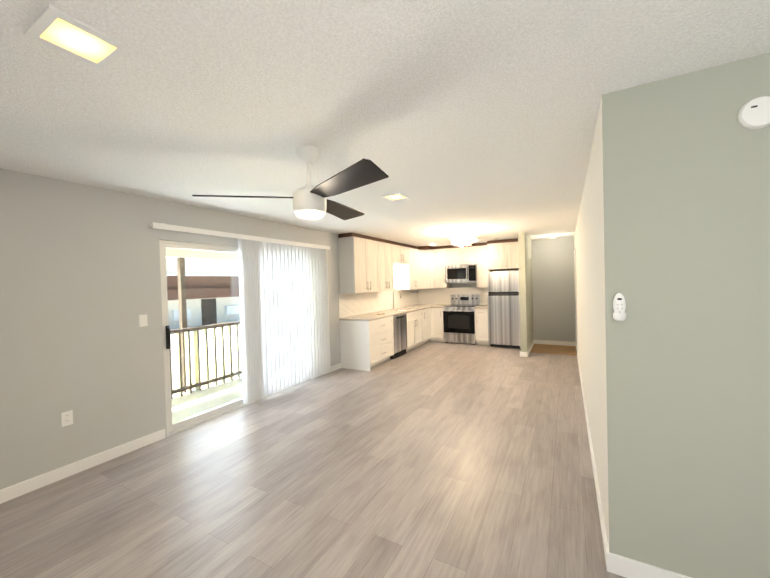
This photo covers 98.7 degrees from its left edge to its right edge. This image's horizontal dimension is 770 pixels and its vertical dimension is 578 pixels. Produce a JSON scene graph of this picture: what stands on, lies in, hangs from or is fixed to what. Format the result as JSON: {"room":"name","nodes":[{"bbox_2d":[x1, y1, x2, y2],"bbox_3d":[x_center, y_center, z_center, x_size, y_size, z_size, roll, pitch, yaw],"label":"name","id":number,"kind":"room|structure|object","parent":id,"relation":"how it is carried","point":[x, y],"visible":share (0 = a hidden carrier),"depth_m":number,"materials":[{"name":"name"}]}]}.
{"room":"kitchen","nodes":[
{"label":"kitchen","id":0,"kind":"room"},
{"bbox_2d":[0,168,396,489],"bbox_3d":[-1.337,0.246,5.239,0.140,2.440,9.350,-1,1,29],"label":"wall","id":1,"kind":"structure","parent":0,"point":[80,283],"depth_m":2.83,"materials":[{"name":"grey paint"}]},
{"bbox_2d":[61,410,72,426],"bbox_3d":[-2.618,1.067,2.722,0.008,0.115,0.070,-1,1,29],"label":"electrical outlet plate","id":2,"kind":"object","parent":1,"relation":"attached to","point":[66,418],"visible":1,"depth_m":2.72,"materials":[{"name":"white plastic"}]},
{"bbox_2d":[0,429,164,503],"bbox_3d":[-2.827,1.509,2.326,0.012,0.095,2.400,-1,1,29],"label":"baseboard","id":3,"kind":"structure","parent":1,"relation":"attached to","point":[6,494],"depth_m":2.76,"materials":[{"name":"white wood"}]},
{"bbox_2d":[139,314,147,326],"bbox_3d":[-2.356,0.308,3.223,0.010,0.115,0.070,-1,1,29],"label":"switch plate","id":4,"kind":"object","parent":1,"relation":"attached to","point":[143,321],"visible":1,"depth_m":3.22,"materials":[{"name":"white plastic"}]},
{"bbox_2d":[159,240,320,435],"bbox_3d":[-1.716,0.476,4.490,0.130,2.027,2.474,-1,1,29],"label":"sliding glass door","id":5,"kind":"structure","parent":1,"relation":"in","point":[186,423],"depth_m":3.64,"materials":[{"name":"clear glass"}]},
{"bbox_2d":[149,222,330,403],"bbox_3d":[-1.607,0.370,4.490,0.095,2.152,2.778,-1,1,29],"label":"vertical blinds","id":6,"kind":"object","parent":1,"relation":"attached to","point":[284,314],"visible":1,"depth_m":4.67,"materials":[{"name":"white"}]},
{"bbox_2d":[323,363,340,374],"bbox_3d":[-0.921,1.398,5.801,0.012,0.095,0.490,-1,1,29],"label":"baseboard","id":7,"kind":"structure","parent":1,"relation":"attached to","point":[335,367],"depth_m":5.86,"materials":[{"name":"white wood"}]},
{"bbox_2d":[338,233,381,292],"bbox_3d":[-0.468,-0.473,6.340,0.341,1.084,0.940,-1,1,29],"label":"upper cabinet","id":8,"kind":"object","parent":1,"relation":"attached to","point":[366,263],"depth_m":6.01,"materials":[{"name":"white wood"}]},
{"bbox_2d":[382,239,393,290],"bbox_3d":[-0.132,-0.493,6.952,0.341,1.084,0.687,-1,1,29],"label":"upper cabinet","id":9,"kind":"object","parent":1,"relation":"attached to","point":[387,246],"depth_m":6.95,"materials":[{"name":"white wood"}]},
{"bbox_2d":[393,265,395,288],"bbox_3d":[0.040,-0.284,7.725,0.097,0.574,0.734,-1,1,29],"label":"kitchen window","id":10,"kind":"structure","parent":1,"relation":"in","point":[394,277],"depth_m":8.01,"materials":[{"name":"white"}]},
{"bbox_2d":[394,242,409,264],"bbox_3d":[0.222,-0.816,7.608,0.341,0.479,0.819,-1,1,29],"label":"upper cabinet","id":11,"kind":"object","parent":1,"relation":"attached to","point":[401,251],"depth_m":7.55,"materials":[{"name":"white wood"}]},
{"bbox_2d":[396,245,417,288],"bbox_3d":[0.582,-0.535,8.254,0.341,1.084,0.656,-1,1,29],"label":"upper cabinet","id":12,"kind":"object","parent":1,"relation":"attached to","point":[407,275],"depth_m":8.02,"materials":[{"name":"white wood"}]},
{"bbox_2d":[418,246,437,288],"bbox_3d":[1.020,-0.554,8.707,0.674,1.084,0.675,-1,1,29],"label":"upper cabinet","id":13,"kind":"object","parent":1,"relation":"attached to","point":[427,267],"depth_m":8.51,"materials":[{"name":"white wood"}]},
{"bbox_2d":[0,341,625,577],"bbox_3d":[1.538,1.473,3.701,6.340,0.120,9.350,-1,1,29],"label":"floor","id":14,"kind":"structure","parent":0,"point":[429,459],"depth_m":2.45,"materials":[{"name":"laminate"}]},
{"bbox_2d":[339,315,393,370],"bbox_3d":[-0.319,0.985,6.272,0.620,0.872,0.935,-1,1,29],"label":"base cabinet","id":15,"kind":"object","parent":14,"relation":"on","point":[366,337],"depth_m":5.92,"materials":[{"name":"white wood"}]},
{"bbox_2d":[342,303,437,322],"bbox_3d":[0.318,0.491,7.435,0.633,0.041,3.638,-1,1,29],"label":"countertop","id":16,"kind":"structure","parent":15,"relation":"on","point":[369,315],"depth_m":6.82,"materials":[{"name":"beige stone"}]},
{"bbox_2d":[393,289,400,308],"bbox_3d":[0.285,0.236,7.723,0.235,0.461,0.078,-1,1,29],"label":"faucet","id":17,"kind":"object","parent":16,"relation":"on","point":[393,297],"visible":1,"depth_m":7.74,"materials":[{"name":"silver metal"}]},
{"bbox_2d":[390,313,406,358],"bbox_3d":[0.067,0.962,6.945,0.614,0.863,0.606,-1,1,29],"label":"dishwasher","id":18,"kind":"object","parent":14,"relation":"on","point":[400,331],"visible":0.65,"depth_m":6.78,"materials":[{"name":"silver metal"}]},
{"bbox_2d":[394,311,425,351],"bbox_3d":[0.435,0.941,7.649,0.618,0.872,0.974,-1,1,29],"label":"base cabinet","id":19,"kind":"object","parent":14,"relation":"on","point":[416,321],"depth_m":7.52,"materials":[{"name":"white wood"}]},
{"bbox_2d":[426,311,429,342],"bbox_3d":[0.717,0.925,8.163,0.618,0.872,0.426,-1,1,29],"label":"base cabinet","id":20,"kind":"object","parent":14,"relation":"on","point":[427,312],"depth_m":8.17,"materials":[{"name":"white wood"}]},
{"bbox_2d":[426,307,433,341],"bbox_3d":[0.872,0.917,8.386,0.675,0.872,0.227,-1,1,29],"label":"base cabinet","id":21,"kind":"object","parent":14,"relation":"on","point":[431,309],"depth_m":8.31,"materials":[{"name":"white wood"}]},
{"bbox_2d":[434,307,443,341],"bbox_3d":[1.460,0.898,8.533,0.325,0.872,0.638,-1,1,29],"label":"base cabinet","id":22,"kind":"object","parent":14,"relation":"on","point":[438,311],"depth_m":8.25,"materials":[{"name":"white wood"}]},
{"bbox_2d":[438,303,449,306],"bbox_3d":[1.450,0.442,8.516,0.312,0.041,0.653,-1,1,29],"label":"countertop","id":23,"kind":"structure","parent":22,"relation":"on","point":[439,304],"depth_m":8.77,"materials":[{"name":"beige stone"}]},
{"bbox_2d":[443,294,479,344],"bbox_3d":[1.913,0.736,8.223,0.762,1.180,0.702,-1,1,29],"label":"range","id":24,"kind":"object","parent":14,"relation":"on","point":[459,317],"visible":0.96,"depth_m":8.02,"materials":[{"name":"silver metal"}]},
{"bbox_2d":[474,307,488,344],"bbox_3d":[2.419,0.881,8.007,0.317,0.872,0.638,-1,1,29],"label":"base cabinet","id":25,"kind":"object","parent":14,"relation":"on","point":[481,313],"depth_m":7.75,"materials":[{"name":"white wood"}]},
{"bbox_2d":[478,303,487,306],"bbox_3d":[2.403,0.425,7.993,0.317,0.041,0.653,-1,1,29],"label":"countertop","id":26,"kind":"structure","parent":25,"relation":"on","point":[481,304],"depth_m":8.10,"materials":[{"name":"beige stone"}]},
{"bbox_2d":[487,270,519,347],"bbox_3d":[2.818,0.447,7.671,0.687,1.727,0.762,-1,1,29],"label":"refrigerator","id":27,"kind":"object","parent":14,"relation":"on","point":[503,309],"visible":0.81,"depth_m":7.34,"materials":[{"name":"silver metal"}]},
{"bbox_2d":[530,344,576,355],"bbox_3d":[3.635,1.296,7.120,0.870,0.004,1.050,-1,1,29],"label":"floor","id":28,"kind":"structure","parent":14,"relation":"on","point":[555,349],"depth_m":7.05,"materials":[{"name":"beige wood"}]},
{"bbox_2d":[0,0,769,246],"bbox_3d":[1.406,-1.084,3.692,6.480,0.120,9.350,-1,1,29],"label":"ceiling","id":29,"kind":"structure","parent":0,"point":[452,117],"depth_m":1.61,"materials":[{"name":"white paint"}]},
{"bbox_2d":[24,4,129,69],"bbox_3d":[-1.118,-0.906,1.208,0.225,0.012,0.225,-1,1,29],"label":"ceiling light panel","id":30,"kind":"object","parent":29,"relation":"attached to","point":[57,29],"visible":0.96,"depth_m":1.19,"materials":[{"name":"white plastic"}]},
{"bbox_2d":[192,145,388,219],"bbox_3d":[-0.433,-0.720,2.342,1.324,0.462,1.268,-1,1,29],"label":"ceiling fan","id":31,"kind":"object","parent":29,"relation":"hanging from","point":[310,201],"visible":1,"depth_m":2.15,"materials":[{"name":"white"}]},
{"bbox_2d":[381,192,408,200],"bbox_3d":[0.110,-0.979,3.510,0.220,0.012,0.220,-1,1,29],"label":"ceiling light panel","id":32,"kind":"object","parent":29,"relation":"attached to","point":[395,196],"visible":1,"depth_m":3.49,"materials":[{"name":"white plastic"}]},
{"bbox_2d":[449,230,477,246],"bbox_3d":[1.431,-0.915,6.048,0.515,0.298,0.502,-1,1,29],"label":"chandelier","id":33,"kind":"object","parent":29,"relation":"hanging from","point":[462,235],"visible":1,"depth_m":6.03,"materials":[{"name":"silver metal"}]},
{"bbox_2d":[450,237,575,341],"bbox_3d":[2.665,0.084,8.293,3.940,2.440,0.140,-1,1,29],"label":"wall","id":34,"kind":"structure","parent":0,"point":[553,282],"depth_m":7.56,"materials":[{"name":"grey paint"}]},
{"bbox_2d":[434,246,449,287],"bbox_3d":[1.490,-0.566,8.639,0.327,1.084,0.342,-1,1,29],"label":"upper cabinet","id":35,"kind":"object","parent":34,"relation":"attached to","point":[439,251],"depth_m":8.48,"materials":[{"name":"white wood"}]},
{"bbox_2d":[446,243,477,264],"bbox_3d":[1.963,-0.862,8.370,0.769,0.509,0.342,-1,1,29],"label":"upper cabinet","id":36,"kind":"object","parent":34,"relation":"attached to","point":[455,255],"depth_m":8.21,"materials":[{"name":"white wood"}]},
{"bbox_2d":[445,264,476,282],"bbox_3d":[1.947,-0.385,8.324,0.761,0.436,0.458,-1,1,29],"label":"over-the-range microwave","id":37,"kind":"object","parent":36,"relation":"attached to","point":[460,273],"visible":1,"depth_m":8.14,"materials":[{"name":"silver metal"}]},
{"bbox_2d":[477,242,493,287],"bbox_3d":[2.448,-0.584,8.113,0.316,1.084,0.342,-1,1,29],"label":"upper cabinet","id":38,"kind":"object","parent":34,"relation":"attached to","point":[482,271],"depth_m":7.98,"materials":[{"name":"white wood"}]},
{"bbox_2d":[486,238,518,268],"bbox_3d":[2.851,-0.798,7.725,0.770,0.664,0.622,-1,1,29],"label":"upper cabinet","id":39,"kind":"object","parent":34,"relation":"attached to","point":[500,254],"depth_m":7.48,"materials":[{"name":"white wood"}]},
{"bbox_2d":[535,340,574,345],"bbox_3d":[3.901,1.235,7.565,0.830,0.095,0.012,-1,1,29],"label":"baseboard","id":40,"kind":"structure","parent":34,"relation":"attached to","point":[566,343],"depth_m":7.56,"materials":[{"name":"white wood"}]},
{"bbox_2d":[518,232,533,351],"bbox_3d":[3.060,0.093,7.141,0.120,2.440,1.500,-1,1,29],"label":"wall","id":41,"kind":"structure","parent":0,"point":[525,287],"depth_m":6.51,"materials":[{"name":"grey paint"}]},
{"bbox_2d":[525,340,534,356],"bbox_3d":[3.138,1.264,7.129,0.032,0.095,1.512,-1,1,29],"label":"baseboard","id":42,"kind":"structure","parent":41,"relation":"attached to","point":[526,353],"depth_m":6.81,"materials":[{"name":"white wood"}]},
{"bbox_2d":[574,86,642,562],"bbox_3d":[2.744,0.146,4.486,0.140,2.440,6.460,-1,1,29],"label":"wall","id":43,"kind":"structure","parent":0,"point":[606,243],"depth_m":1.67,"materials":[{"name":"white paint"}]},
{"bbox_2d":[574,248,577,352],"bbox_3d":[3.873,0.254,6.620,0.098,2.090,0.920,-1,1,29],"label":"door frame","id":44,"kind":"structure","parent":43,"relation":"attached to","point":[575,279],"depth_m":6.25,"materials":[{"name":"white wood"}]},
{"bbox_2d":[577,353,611,572],"bbox_3d":[2.399,1.337,3.976,0.012,0.095,5.192,-1,1,29],"label":"baseboard","id":45,"kind":"structure","parent":43,"relation":"attached to","point":[608,557],"depth_m":2.20,"materials":[{"name":"white wood"}]},
{"bbox_2d":[612,293,626,320],"bbox_3d":[1.167,0.090,1.644,0.058,0.142,0.058,-1,1,29],"label":"remote","id":46,"kind":"object","parent":43,"relation":"attached to","point":[619,307],"visible":1,"depth_m":1.63,"materials":[{"name":"white plastic"}]},
{"bbox_2d":[636,53,769,577],"bbox_3d":[2.337,0.214,1.106,2.400,2.440,0.140,-1,1,29],"label":"wall","id":47,"kind":"structure","parent":0,"point":[703,163],"depth_m":1.50,"materials":[{"name":"grey paint"}]},
{"bbox_2d":[610,553,691,577],"bbox_3d":[2.215,1.391,1.124,2.390,0.095,0.012,-1,1,29],"label":"baseboard","id":48,"kind":"structure","parent":47,"relation":"attached to","point":[623,566],"depth_m":1.64,"materials":[{"name":"white wood"}]},
{"bbox_2d":[737,96,769,129],"bbox_3d":[1.579,-0.744,1.391,0.128,0.128,0.034,-1,1,29],"label":"smoke detector","id":49,"kind":"object","parent":47,"relation":"attached to","point":[753,114],"visible":1,"depth_m":1.39,"materials":[{"name":"white plastic"}]},
{"label":"outside","id":50,"kind":"structure","parent":0,"visible":0},
{"bbox_2d":[170,321,240,371],"bbox_3d":[-29.584,2.767,27.738,68.610,0.200,120.000,-1,1,29],"label":"ground","id":51,"kind":"structure","parent":50,"point":[173,356],"depth_m":13.26,"materials":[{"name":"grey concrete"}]},
{"bbox_2d":[166,257,239,328],"bbox_3d":[-14.949,-1.299,22.431,8.500,7.300,65.000,-1,1,29],"label":"building","id":52,"kind":"structure","parent":51,"relation":"on","point":[224,270],"depth_m":20.91,"materials":[{"name":"beige"}]},
{"bbox_2d":[172,356,240,394],"bbox_3d":[-1.612,2.144,12.371,4.450,0.020,120.000,-1,1,29],"label":"lawn","id":53,"kind":"structure","parent":51,"relation":"on","point":[174,386],"depth_m":9.00,"materials":[{"name":"beige"}]},
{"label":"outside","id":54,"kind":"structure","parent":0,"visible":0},
{"bbox_2d":[166,248,237,260],"bbox_3d":[-2.271,-0.745,4.995,1.230,0.520,5.400,-1,1,29],"label":"ceiling","id":55,"kind":"structure","parent":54,"point":[184,253],"depth_m":5.00,"materials":[{"name":"beige"}]},
{"bbox_2d":[167,375,321,436],"bbox_3d":[-2.206,1.582,5.034,1.230,0.145,5.400,-1,1,29],"label":"floor","id":56,"kind":"structure","parent":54,"point":[219,396],"depth_m":4.58,"materials":[{"name":"white concrete"}]},
{"bbox_2d":[177,257,186,392],"bbox_3d":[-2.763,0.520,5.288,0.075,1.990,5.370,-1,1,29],"label":"post","id":57,"kind":"object","parent":56,"relation":"on","point":[181,292],"depth_m":4.86,"materials":[{"name":"brown wood"}]},
{"bbox_2d":[170,321,241,398],"bbox_3d":[-2.649,1.035,5.260,0.125,0.955,5.400,-1,1,29],"label":"railing","id":58,"kind":"object","parent":56,"relation":"on","point":[222,378],"depth_m":5.07,"materials":[{"name":"brown metal"}]}
]}

